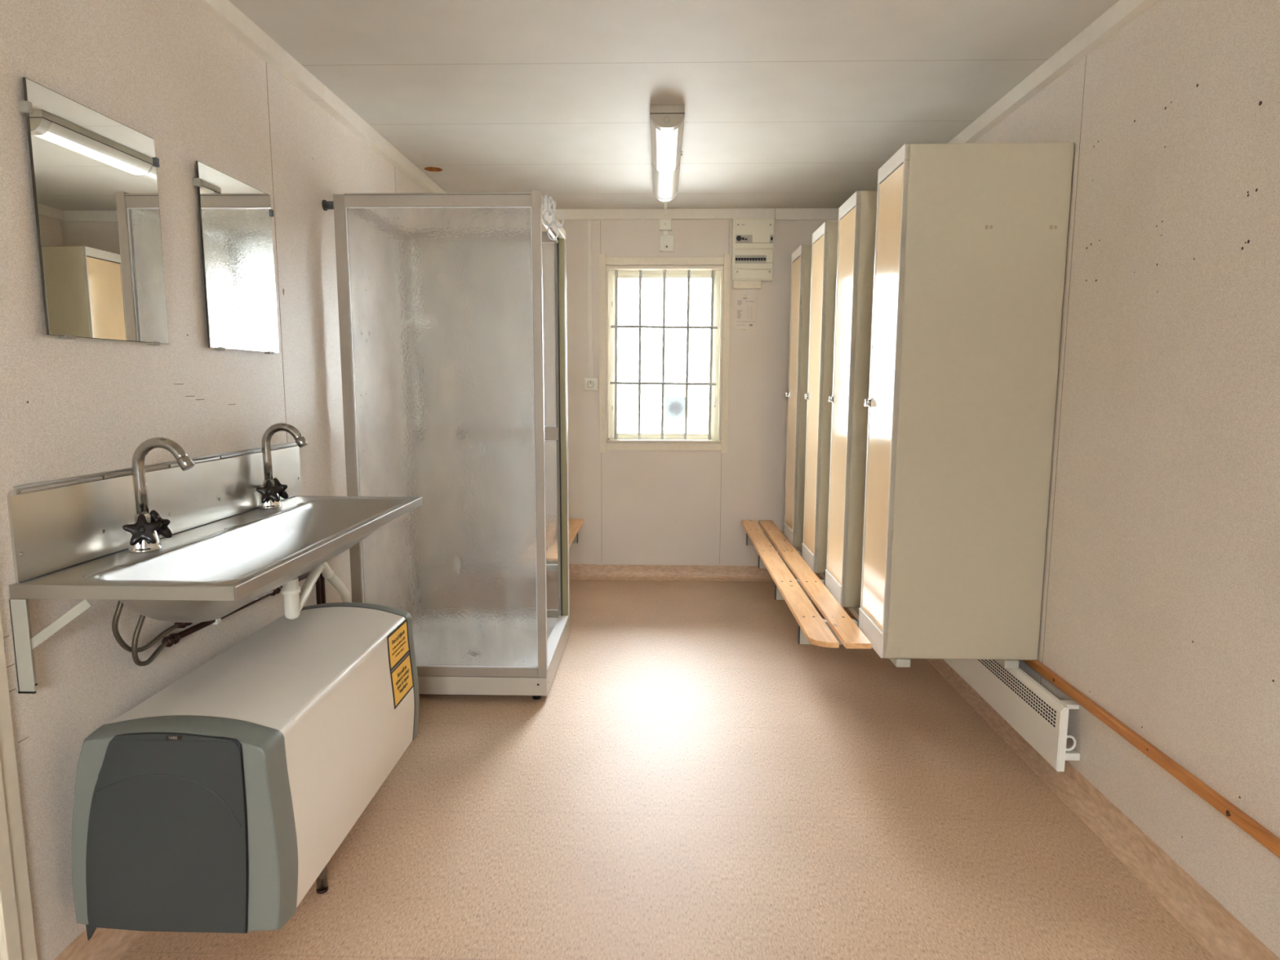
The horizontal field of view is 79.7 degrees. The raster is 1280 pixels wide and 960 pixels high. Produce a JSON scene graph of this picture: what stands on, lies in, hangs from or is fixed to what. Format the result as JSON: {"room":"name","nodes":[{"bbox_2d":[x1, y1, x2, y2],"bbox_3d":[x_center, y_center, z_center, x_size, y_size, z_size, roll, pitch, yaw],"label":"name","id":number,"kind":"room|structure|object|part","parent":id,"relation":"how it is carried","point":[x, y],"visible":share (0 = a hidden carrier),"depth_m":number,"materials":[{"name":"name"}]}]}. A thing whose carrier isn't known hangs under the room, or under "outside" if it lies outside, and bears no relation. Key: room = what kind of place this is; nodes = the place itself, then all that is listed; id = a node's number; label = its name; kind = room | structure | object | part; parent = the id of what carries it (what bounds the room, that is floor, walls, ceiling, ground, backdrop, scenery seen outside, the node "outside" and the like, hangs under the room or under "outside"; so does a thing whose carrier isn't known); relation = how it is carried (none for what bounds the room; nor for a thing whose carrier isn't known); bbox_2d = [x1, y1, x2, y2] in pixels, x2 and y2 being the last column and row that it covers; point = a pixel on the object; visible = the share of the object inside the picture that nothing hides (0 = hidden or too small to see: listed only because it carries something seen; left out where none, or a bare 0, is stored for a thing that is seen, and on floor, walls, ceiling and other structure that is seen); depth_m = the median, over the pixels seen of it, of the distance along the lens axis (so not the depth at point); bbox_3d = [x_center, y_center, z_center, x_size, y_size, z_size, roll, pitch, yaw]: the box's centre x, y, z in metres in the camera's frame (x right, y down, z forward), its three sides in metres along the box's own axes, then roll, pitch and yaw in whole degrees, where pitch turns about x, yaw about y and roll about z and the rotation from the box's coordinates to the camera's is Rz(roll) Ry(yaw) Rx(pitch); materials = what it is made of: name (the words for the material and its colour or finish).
{"room":"locker room","nodes":[
{"label":"locker room","id":0,"kind":"room"},
{"bbox_2d":[0,0,426,959],"bbox_3d":[-1.296,-0.107,1.685,0.121,2.377,6.700,0,7,1],"label":"wall","id":1,"kind":"structure","parent":0,"point":[166,71],"depth_m":1.91,"materials":[{"name":"paint"}]},
{"bbox_2d":[0,610,37,959],"bbox_3d":[-1.298,0.132,0.950,0.158,2.090,1.022,0,7,1],"label":"door","id":2,"kind":"structure","parent":1,"relation":"in","point":[17,935],"depth_m":1.50,"materials":[{"name":"paint"}]},
{"bbox_2d":[17,77,169,345],"bbox_3d":[-1.222,-0.572,1.748,0.020,0.509,0.404,0,7,1],"label":"wall mirror","id":3,"kind":"object","parent":1,"relation":"attached to","point":[95,180],"visible":1,"depth_m":1.71,"materials":[{"name":"silver metal"}]},
{"bbox_2d":[53,927,144,959],"bbox_3d":[-1.167,0.836,3.365,0.062,0.081,3.600,0,7,1],"label":"baseboard","id":4,"kind":"structure","parent":1,"relation":"attached to","point":[105,944],"depth_m":1.74,"materials":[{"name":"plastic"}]},
{"bbox_2d":[7,443,302,582],"bbox_3d":[-1.222,0.036,2.114,0.005,0.185,1.215,0,7,1],"label":"backsplash","id":5,"kind":"structure","parent":1,"relation":"attached to","point":[55,529],"depth_m":1.80,"materials":[{"name":"metal"}]},
{"bbox_2d":[7,441,422,693],"bbox_3d":[-0.999,0.145,2.112,0.453,0.413,1.236,0,7,1],"label":"washbasin","id":6,"kind":"object","parent":1,"relation":"attached to","point":[224,553],"visible":0.98,"depth_m":1.80,"materials":[{"name":"silver metal"}]},
{"bbox_2d":[122,437,195,553],"bbox_3d":[-1.133,0.035,1.789,0.163,0.269,0.109,3,8,20],"label":"mixer tap","id":7,"kind":"object","parent":6,"relation":"on","point":[147,529],"visible":1,"depth_m":1.78,"materials":[{"name":"silver metal"}]},
{"bbox_3d":[-1.156,0.114,1.781,0.078,0.071,0.038,-4,8,-28],"label":"star handle","id":8,"kind":"part","parent":7,"relation":"part of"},
{"bbox_2d":[128,529,162,553],"bbox_3d":[-1.173,0.135,1.815,0.068,0.066,0.068,0,7,1],"label":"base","id":9,"kind":"object","parent":7,"relation":"on","point":[149,541],"depth_m":1.79,"materials":[{"name":"silver metal"}]},
{"bbox_3d":[-1.121,-0.008,1.796,0.132,0.184,0.025,0,7,1],"label":"spout","id":10,"kind":"part","parent":7,"relation":"part of","materials":[{"name":"silver metal"}]},
{"bbox_3d":[-1.161,0.105,1.846,0.078,0.071,0.039,3,8,19],"label":"star handle","id":11,"kind":"part","parent":7,"relation":"part of","materials":[{"name":"black plastic"}]},
{"bbox_3d":[-1.001,0.202,2.096,0.448,0.137,1.178,0,7,1],"label":"bowl","id":12,"kind":"part","parent":6,"relation":"part of","materials":[{"name":"silver metal"}]},
{"bbox_2d":[255,422,307,509],"bbox_3d":[-1.136,-0.044,2.407,0.163,0.269,0.109,3,8,20],"label":"mixer tap","id":13,"kind":"object","parent":6,"relation":"on","point":[272,491],"visible":1,"depth_m":2.40,"materials":[{"name":"silver metal"}]},
{"bbox_3d":[-1.159,0.035,2.399,0.078,0.071,0.038,-4,8,-28],"label":"star handle","id":14,"kind":"part","parent":13,"relation":"part of","materials":[{"name":"black plastic"}]},
{"bbox_3d":[-1.163,0.026,2.464,0.078,0.071,0.039,3,8,19],"label":"star handle","id":15,"kind":"part","parent":13,"relation":"part of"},
{"bbox_3d":[-1.124,-0.087,2.414,0.132,0.184,0.025,0,7,1],"label":"spout","id":16,"kind":"part","parent":13,"relation":"part of","materials":[{"name":"silver metal"}]},
{"bbox_2d":[280,561,351,619],"bbox_3d":[-1.005,0.580,2.459,0.048,0.719,0.737,-1,7,-9],"label":"trap","id":17,"kind":"object","parent":6,"relation":"attached to","point":[295,597],"visible":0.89,"depth_m":2.17,"materials":[{"name":"white plastic"}]},
{"bbox_2d":[111,570,325,666],"bbox_3d":[-1.199,0.552,2.325,0.059,0.867,1.112,0,7,-1],"label":"pipes","id":18,"kind":"object","parent":1,"relation":"attached to","point":[169,641],"visible":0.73,"depth_m":1.95,"materials":[{"name":"grey metal"}]},
{"bbox_2d":[192,160,279,354],"bbox_3d":[-1.206,-0.643,2.316,0.020,0.508,0.405,0,7,1],"label":"wall mirror","id":19,"kind":"object","parent":1,"relation":"attached to","point":[235,216],"visible":1,"depth_m":2.29,"materials":[{"name":"silver metal"}]},
{"bbox_2d":[189,0,445,192],"bbox_3d":[-1.212,-1.257,1.536,0.042,0.057,6.700,0,7,1],"label":"trim","id":20,"kind":"structure","parent":1,"relation":"attached to","point":[224,12],"depth_m":2.66,"materials":[{"name":"white wood"}]},
{"bbox_2d":[568,519,583,547],"bbox_3d":[-0.776,0.383,4.517,0.778,0.111,1.150,0,7,1],"label":"bench","id":21,"kind":"object","parent":1,"relation":"attached to","point":[575,525],"visible":0.23,"depth_m":4.82,"materials":[{"name":"brown wood"}]},
{"bbox_3d":[-0.776,0.349,4.854,0.760,0.090,0.036,0,7,1],"label":"support arm","id":22,"kind":"part","parent":21,"relation":"part of","materials":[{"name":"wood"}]},
{"bbox_2d":[258,493,282,509],"bbox_3d":[-1.176,0.055,2.434,0.068,0.066,0.068,0,7,1],"label":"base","id":23,"kind":"object","parent":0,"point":[273,500],"depth_m":2.41,"materials":[{"name":"silver metal"}]},
{"bbox_2d":[118,579,1214,959],"bbox_3d":[0.065,1.105,1.804,2.850,0.050,6.940,0,7,1],"label":"floor","id":24,"kind":"structure","parent":0,"point":[692,779],"depth_m":2.27,"materials":[{"name":"plastic"}]},
{"bbox_2d":[71,602,418,940],"bbox_3d":[-0.983,0.746,2.062,0.496,0.592,0.936,0,7,1],"label":"water heater","id":25,"kind":"object","parent":24,"relation":"on","point":[215,803],"visible":0.98,"depth_m":1.62,"materials":[{"name":"beige plastic"}]},
{"bbox_3d":[-0.817,0.974,1.962,0.027,0.154,0.027,0,7,1],"label":"leg","id":26,"kind":"part","parent":25,"relation":"part of","materials":[{"name":"silver metal"}]},
{"bbox_2d":[386,618,413,709],"bbox_3d":[-0.736,0.562,2.360,0.014,0.225,0.174,0,7,1],"label":"warning label","id":27,"kind":"object","parent":25,"relation":"attached to","point":[399,659],"visible":1,"depth_m":2.35,"materials":[{"name":"paper"}]},
{"bbox_2d":[321,190,569,699],"bbox_3d":[-0.777,-0.142,3.406,0.828,2.012,0.820,0,7,1],"label":"cabin","id":28,"kind":"object","parent":24,"relation":"on","point":[452,306],"visible":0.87,"depth_m":3.02,"materials":[{"name":"clear glass"}]},
{"bbox_3d":[-1.140,-0.143,3.028,0.042,1.892,0.034,0,7,1],"label":"corner post","id":29,"kind":"part","parent":28,"relation":"part of","materials":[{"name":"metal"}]},
{"bbox_3d":[-0.762,-1.058,2.900,0.709,0.050,0.028,0,7,1],"label":"rail","id":30,"kind":"part","parent":28,"relation":"part of","materials":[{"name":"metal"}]},
{"bbox_3d":[-0.766,-0.136,3.017,0.723,1.820,0.004,0,7,1],"label":"frosted panel","id":31,"kind":"part","parent":28,"relation":"part of","materials":[{"name":"clear glass"}]},
{"bbox_3d":[-0.767,0.779,3.135,0.709,0.038,0.028,0,7,1],"label":"rail","id":32,"kind":"part","parent":28,"relation":"part of","materials":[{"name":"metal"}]},
{"bbox_2d":[417,616,569,696],"bbox_3d":[-0.760,0.781,3.527,0.786,0.106,0.814,0,7,1],"label":"tray","id":33,"kind":"object","parent":28,"relation":"on","point":[440,680],"depth_m":3.12,"materials":[{"name":"white plastic"}]},
{"bbox_3d":[-0.393,-0.144,3.007,0.034,1.904,0.034,0,7,1],"label":"corner post","id":34,"kind":"part","parent":28,"relation":"part of","materials":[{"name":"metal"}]},
{"bbox_2d":[542,193,546,210],"bbox_3d":[-0.366,-1.072,2.957,0.014,0.064,0.047,-2,8,-17],"label":"curtain ring","id":35,"kind":"object","parent":28,"relation":"hanging from","point":[545,194],"visible":1,"depth_m":2.95,"materials":[{"name":"white plastic"}]},
{"bbox_2d":[542,209,553,226],"bbox_3d":[-0.356,-1.018,2.977,0.047,0.064,0.014,3,8,19],"label":"curtain ring","id":36,"kind":"object","parent":28,"relation":"hanging from","point":[547,211],"visible":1,"depth_m":2.98,"materials":[{"name":"white plastic"}]},
{"bbox_3d":[-0.742,-1.153,3.641,0.709,0.050,0.028,0,7,1],"label":"rail","id":37,"kind":"part","parent":28,"relation":"part of","materials":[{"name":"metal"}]},
{"bbox_3d":[-0.755,-0.236,3.758,0.705,1.810,0.004,0,7,1],"label":"frosted panel","id":38,"kind":"part","parent":28,"relation":"part of","materials":[{"name":"clear glass"}]},
{"bbox_3d":[-0.400,-1.079,3.266,0.013,0.012,0.712,0,7,1],"label":"curtain rod","id":39,"kind":"part","parent":28,"relation":"part of","materials":[{"name":"white metal"}]},
{"bbox_2d":[547,196,554,213],"bbox_3d":[-0.343,-1.064,2.965,0.019,0.063,0.047,-4,9,-32],"label":"curtain ring","id":40,"kind":"object","parent":28,"relation":"hanging from","point":[550,197],"visible":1,"depth_m":2.96,"materials":[{"name":"white plastic"}]},
{"bbox_3d":[-0.626,-0.229,3.756,0.460,0.063,0.029,0,7,1],"label":"rail","id":41,"kind":"part","parent":28,"relation":"part of","materials":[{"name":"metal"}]},
{"bbox_3d":[-0.457,0.411,3.824,0.093,0.012,0.007,0,7,1],"label":"cross rail","id":42,"kind":"part","parent":28,"relation":"part of","materials":[{"name":"grey plastic"}]},
{"bbox_2d":[547,200,556,216],"bbox_3d":[-0.343,-1.062,2.994,0.022,0.062,0.047,-6,9,-39],"label":"curtain ring","id":43,"kind":"object","parent":28,"relation":"hanging from","point":[554,201],"visible":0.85,"depth_m":2.99,"materials":[{"name":"white plastic"}]},
{"bbox_2d":[546,223,558,240],"bbox_3d":[-0.338,-0.962,2.972,0.047,0.065,0.007,1,7,8],"label":"curtain ring","id":44,"kind":"object","parent":28,"relation":"hanging from","point":[550,224],"visible":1,"depth_m":2.97,"materials":[{"name":"white plastic"}]},
{"bbox_3d":[-0.379,-1.117,3.277,0.029,0.037,0.748,0,7,1],"label":"rail","id":45,"kind":"part","parent":28,"relation":"part of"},
{"bbox_3d":[-0.747,0.670,3.874,0.709,0.038,0.028,0,7,1],"label":"rail","id":46,"kind":"part","parent":28,"relation":"part of","materials":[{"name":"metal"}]},
{"bbox_3d":[-0.396,0.732,3.522,0.055,0.016,0.772,0,7,1],"label":"entry sill","id":47,"kind":"part","parent":28,"relation":"part of","materials":[{"name":"white plastic"}]},
{"bbox_2d":[553,211,564,228],"bbox_3d":[-0.318,-1.017,2.994,0.047,0.064,0.017,3,8,24],"label":"curtain ring","id":48,"kind":"object","parent":28,"relation":"hanging from","point":[556,212],"visible":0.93,"depth_m":2.99,"materials":[{"name":"white plastic"}]},
{"bbox_3d":[-0.374,-0.249,3.748,0.029,1.876,0.034,0,7,1],"label":"corner post","id":49,"kind":"part","parent":28,"relation":"part of","materials":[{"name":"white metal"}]},
{"bbox_2d":[228,0,1119,208],"bbox_3d":[0.072,-1.347,1.490,2.850,0.140,6.940,0,7,1],"label":"ceiling","id":50,"kind":"structure","parent":0,"point":[788,104],"depth_m":2.76,"materials":[{"name":"white paint"}]},
{"bbox_2d":[663,201,666,215],"bbox_3d":[0.153,-1.645,4.530,0.018,0.040,0.550,0,7,1],"label":"duct","id":51,"kind":"object","parent":50,"relation":"attached to","point":[665,202],"visible":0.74,"depth_m":4.77,"materials":[{"name":"white plastic"}]},
{"bbox_2d":[649,105,684,201],"bbox_3d":[0.127,-1.508,3.632,0.142,0.085,1.268,0,7,1],"label":"ceiling lamp","id":52,"kind":"object","parent":50,"relation":"attached to","point":[667,122],"visible":1,"depth_m":3.31,"materials":[{"name":"grey plastic"}]},
{"bbox_2d":[652,164,679,199],"bbox_3d":[0.132,-1.531,3.937,0.135,0.050,0.518,0,7,1],"label":"diffuser","id":53,"kind":"object","parent":52,"relation":"attached to","point":[665,184],"depth_m":3.91,"materials":[{"name":"white plastic"}]},
{"bbox_2d":[650,119,684,173],"bbox_3d":[0.117,-1.458,3.365,0.135,0.050,0.620,0,7,1],"label":"diffuser","id":54,"kind":"object","parent":52,"relation":"attached to","point":[666,144],"depth_m":3.32,"materials":[{"name":"white plastic"}]},
{"bbox_2d":[649,105,684,112],"bbox_3d":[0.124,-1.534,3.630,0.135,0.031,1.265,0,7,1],"label":"end cap","id":55,"kind":"object","parent":52,"relation":"on","point":[653,108],"depth_m":3.00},
{"bbox_2d":[542,219,838,565],"bbox_3d":[0.159,-0.531,5.030,2.850,2.377,0.121,0,7,1],"label":"wall","id":56,"kind":"structure","parent":0,"point":[636,507],"depth_m":5.01,"materials":[{"name":"paint"}]},
{"bbox_2d":[587,219,592,377],"bbox_3d":[-0.319,-1.152,4.896,0.026,0.986,0.016,0,7,1],"label":"cable conduit","id":57,"kind":"object","parent":56,"relation":"attached to","point":[589,221],"visible":1,"depth_m":4.89,"materials":[{"name":"white plastic"}]},
{"bbox_2d":[583,377,597,390],"bbox_3d":[-0.319,-0.620,4.955,0.084,0.081,0.033,0,7,1],"label":"wall socket","id":58,"kind":"object","parent":56,"relation":"attached to","point":[590,384],"visible":1,"depth_m":4.94,"materials":[{"name":"white plastic"}]},
{"bbox_2d":[598,253,731,453],"bbox_3d":[0.156,-0.809,4.976,0.836,1.263,0.158,0,7,1],"label":"window","id":59,"kind":"structure","parent":56,"relation":"in","point":[719,429],"depth_m":4.95,"materials":[{"name":"paint"}]},
{"bbox_2d":[609,269,717,439],"bbox_3d":[0.152,-0.805,4.961,0.691,1.086,0.025,0,7,1],"label":"window grille","id":60,"kind":"object","parent":59,"relation":"attached to","point":[615,326],"visible":1,"depth_m":4.96,"materials":[{"name":"metal"}]},
{"bbox_3d":[0.157,-0.808,5.021,0.664,1.040,0.039,0,7,1],"label":"sash","id":61,"kind":"part","parent":59,"relation":"part of","materials":[{"name":"beige paint"}]},
{"bbox_2d":[665,396,684,417],"bbox_3d":[0.236,-0.478,5.059,0.133,0.140,0.001,0,7,1],"label":"window sticker","id":62,"kind":"object","parent":59,"relation":"attached to","point":[674,406],"visible":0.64,"depth_m":5.06,"materials":[{"name":"white plastic"}]},
{"bbox_2d":[658,218,671,231],"bbox_3d":[0.160,-1.603,4.814,0.079,0.067,0.038,0,7,1],"label":"junction box","id":63,"kind":"object","parent":56,"relation":"attached to","point":[665,224],"visible":1,"depth_m":4.80,"materials":[{"name":"white plastic"}]},
{"bbox_2d":[659,231,674,251],"bbox_3d":[0.169,-1.505,4.825,0.093,0.126,0.040,0,7,1],"label":"detector","id":64,"kind":"object","parent":56,"relation":"attached to","point":[666,242],"visible":1,"depth_m":4.81,"materials":[{"name":"white plastic"}]},
{"bbox_2d":[542,208,839,220],"bbox_3d":[0.163,-1.668,4.815,2.531,0.067,0.020,0,7,1],"label":"trim","id":65,"kind":"structure","parent":56,"relation":"attached to","point":[778,214],"depth_m":4.80,"materials":[{"name":"white wood"}]},
{"bbox_2d":[568,564,825,582],"bbox_3d":[0.153,0.615,5.086,2.550,0.089,0.062,0,7,1],"label":"baseboard","id":66,"kind":"structure","parent":56,"relation":"attached to","point":[576,571],"depth_m":5.10,"materials":[{"name":"beige wood"}]},
{"bbox_2d":[733,294,756,330],"bbox_3d":[0.672,-1.068,4.884,0.140,0.224,0.008,0,7,1],"label":"paper notice","id":67,"kind":"object","parent":56,"relation":"attached to","point":[745,306],"visible":1,"depth_m":4.88,"materials":[{"name":"paper"}]},
{"bbox_2d":[733,280,761,288],"bbox_3d":[0.677,-1.234,4.849,0.174,0.047,0.035,0,7,1],"label":"box","id":68,"kind":"object","parent":56,"relation":"attached to","point":[736,284],"visible":1,"depth_m":4.83,"materials":[{"name":"paint"}]},
{"bbox_2d":[731,218,774,281],"bbox_3d":[0.708,-1.441,4.800,0.256,0.376,0.078,0,7,1],"label":"box","id":69,"kind":"object","parent":56,"relation":"attached to","point":[753,239],"visible":1,"depth_m":4.78,"materials":[{"name":"beige paint"}]},
{"bbox_3d":[0.615,-1.502,4.761,0.033,0.033,0.012,0,7,1],"label":"rotary knob","id":70,"kind":"part","parent":69,"relation":"part of","materials":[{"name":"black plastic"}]},
{"bbox_3d":[0.647,-1.500,4.768,0.103,0.048,0.004,0,7,1],"label":"control panel","id":71,"kind":"part","parent":69,"relation":"part of","materials":[{"name":"grey plastic"}]},
{"bbox_3d":[0.691,-1.377,4.782,0.194,0.050,0.004,0,7,1],"label":"breaker rail","id":72,"kind":"part","parent":69,"relation":"part of","materials":[{"name":"plastic"}]},
{"bbox_2d":[740,520,1018,668],"bbox_3d":[0.994,0.472,3.854,0.724,0.112,2.395,0,7,1],"label":"bench","id":73,"kind":"object","parent":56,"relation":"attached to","point":[837,628],"visible":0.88,"depth_m":3.27,"materials":[{"name":"brown wood"}]},
{"bbox_3d":[1.014,0.364,4.778,0.689,0.090,0.036,0,7,1],"label":"support arm","id":74,"kind":"part","parent":73,"relation":"part of","materials":[{"name":"metal"}]},
{"bbox_3d":[0.998,0.439,4.192,0.689,0.090,0.036,0,7,1],"label":"support arm","id":75,"kind":"part","parent":73,"relation":"part of","materials":[{"name":"metal"}]},
{"bbox_2d":[783,244,812,546],"bbox_3d":[1.166,-0.481,4.558,0.563,1.729,0.308,0,7,1],"label":"locker","id":76,"kind":"object","parent":73,"relation":"on","point":[801,272],"visible":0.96,"depth_m":4.46,"materials":[{"name":"beige metal"}]},
{"bbox_3d":[0.916,-0.500,4.555,0.018,1.578,0.278,0,7,1],"label":"door","id":77,"kind":"part","parent":76,"relation":"part of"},
{"bbox_3d":[0.917,-0.528,4.559,0.020,1.639,0.308,0,7,1],"label":"frame","id":78,"kind":"part","parent":76,"relation":"part of","materials":[{"name":"metal"}]},
{"bbox_3d":[0.982,0.516,3.588,0.689,0.090,0.036,0,7,1],"label":"support arm","id":79,"kind":"part","parent":73,"relation":"part of","materials":[{"name":"metal"}]},
{"bbox_2d":[801,221,838,573],"bbox_3d":[1.149,-0.402,3.938,0.563,1.729,0.308,0,7,1],"label":"locker","id":80,"kind":"object","parent":73,"relation":"on","point":[824,238],"visible":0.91,"depth_m":3.84,"materials":[{"name":"beige metal"}]},
{"bbox_3d":[0.900,-0.421,3.934,0.018,1.578,0.278,0,7,1],"label":"door","id":81,"kind":"part","parent":80,"relation":"part of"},
{"bbox_3d":[0.900,-0.448,3.938,0.020,1.639,0.308,0,7,1],"label":"frame","id":82,"kind":"part","parent":80,"relation":"part of","materials":[{"name":"metal"}]},
{"bbox_3d":[0.966,0.594,2.983,0.689,0.090,0.036,0,7,1],"label":"support arm","id":83,"kind":"part","parent":73,"relation":"part of","materials":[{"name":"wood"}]},
{"bbox_2d":[825,191,877,607],"bbox_3d":[1.134,-0.326,3.345,0.563,1.729,0.308,0,7,1],"label":"locker","id":84,"kind":"object","parent":73,"relation":"on","point":[857,215],"visible":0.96,"depth_m":3.25,"materials":[{"name":"beige metal"}]},
{"bbox_3d":[0.884,-0.345,3.341,0.018,1.578,0.278,0,7,1],"label":"door","id":85,"kind":"part","parent":84,"relation":"part of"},
{"bbox_3d":[0.884,-0.372,3.345,0.020,1.639,0.308,0,7,1],"label":"frame","id":86,"kind":"part","parent":84,"relation":"part of","materials":[{"name":"metal"}]},
{"bbox_3d":[0.955,0.494,3.858,0.049,0.028,2.363,0,7,1],"label":"locker rail","id":87,"kind":"part","parent":73,"relation":"part of","materials":[{"name":"wood"}]},
{"bbox_2d":[858,142,1074,660],"bbox_3d":[1.117,-0.248,2.732,0.563,1.729,0.310,0,7,1],"label":"locker","id":88,"kind":"object","parent":73,"relation":"on","point":[971,239],"visible":0.98,"depth_m":2.59,"materials":[{"name":"beige metal"}]},
{"bbox_3d":[0.868,-0.267,2.729,0.018,1.578,0.278,0,7,1],"label":"door","id":89,"kind":"part","parent":88,"relation":"part of","materials":[{"name":"beige metal"}]},
{"bbox_3d":[0.868,-0.294,2.734,0.020,1.639,0.308,0,7,1],"label":"frame","id":90,"kind":"part","parent":88,"relation":"part of","materials":[{"name":"metal"}]},
{"bbox_3d":[0.925,0.609,2.692,0.027,0.030,0.002,0,7,1],"label":"fixing plate","id":91,"kind":"part","parent":88,"relation":"part of","materials":[{"name":"beige metal"}]},
{"bbox_3d":[1.331,0.496,3.849,0.049,0.028,2.363,0,7,1],"label":"locker rail","id":92,"kind":"part","parent":73,"relation":"part of","materials":[{"name":"metal"}]},
{"bbox_2d":[973,0,1279,958],"bbox_3d":[1.433,-0.090,1.614,0.121,2.377,6.700,0,7,1],"label":"wall","id":93,"kind":"structure","parent":0,"point":[1161,599],"depth_m":1.98,"materials":[{"name":"plastic"}]},
{"bbox_2d":[942,658,1079,771],"bbox_3d":[1.357,0.741,2.897,0.087,0.210,1.050,0,7,1],"label":"panel radiator","id":94,"kind":"object","parent":93,"relation":"attached to","point":[1040,717],"visible":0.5,"depth_m":2.59,"materials":[{"name":"white metal"}]},
{"bbox_2d":[947,0,1159,143],"bbox_3d":[1.358,-1.240,1.469,0.037,0.059,6.700,0,7,1],"label":"trim","id":95,"kind":"structure","parent":93,"relation":"attached to","point":[1122,12],"depth_m":2.50,"materials":[{"name":"white wood"}]},
{"bbox_2d":[926,658,1279,959],"bbox_3d":[1.339,1.048,1.762,0.062,0.081,6.700,0,7,1],"label":"baseboard","id":96,"kind":"structure","parent":93,"relation":"attached to","point":[1219,932],"depth_m":2.09,"materials":[{"name":"plastic"}]},
{"bbox_2d":[1022,659,1279,857],"bbox_3d":[1.362,0.764,1.766,0.020,0.030,6.580,0,7,1],"label":"wall rail","id":97,"kind":"object","parent":93,"relation":"attached to","point":[1268,839],"visible":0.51,"depth_m":1.96,"materials":[{"name":"brown wood"}]},
{"label":"outside","id":98,"kind":"structure","parent":0,"visible":0},
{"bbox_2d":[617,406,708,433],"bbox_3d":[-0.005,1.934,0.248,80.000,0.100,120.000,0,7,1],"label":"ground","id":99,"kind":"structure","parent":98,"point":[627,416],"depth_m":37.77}
]}

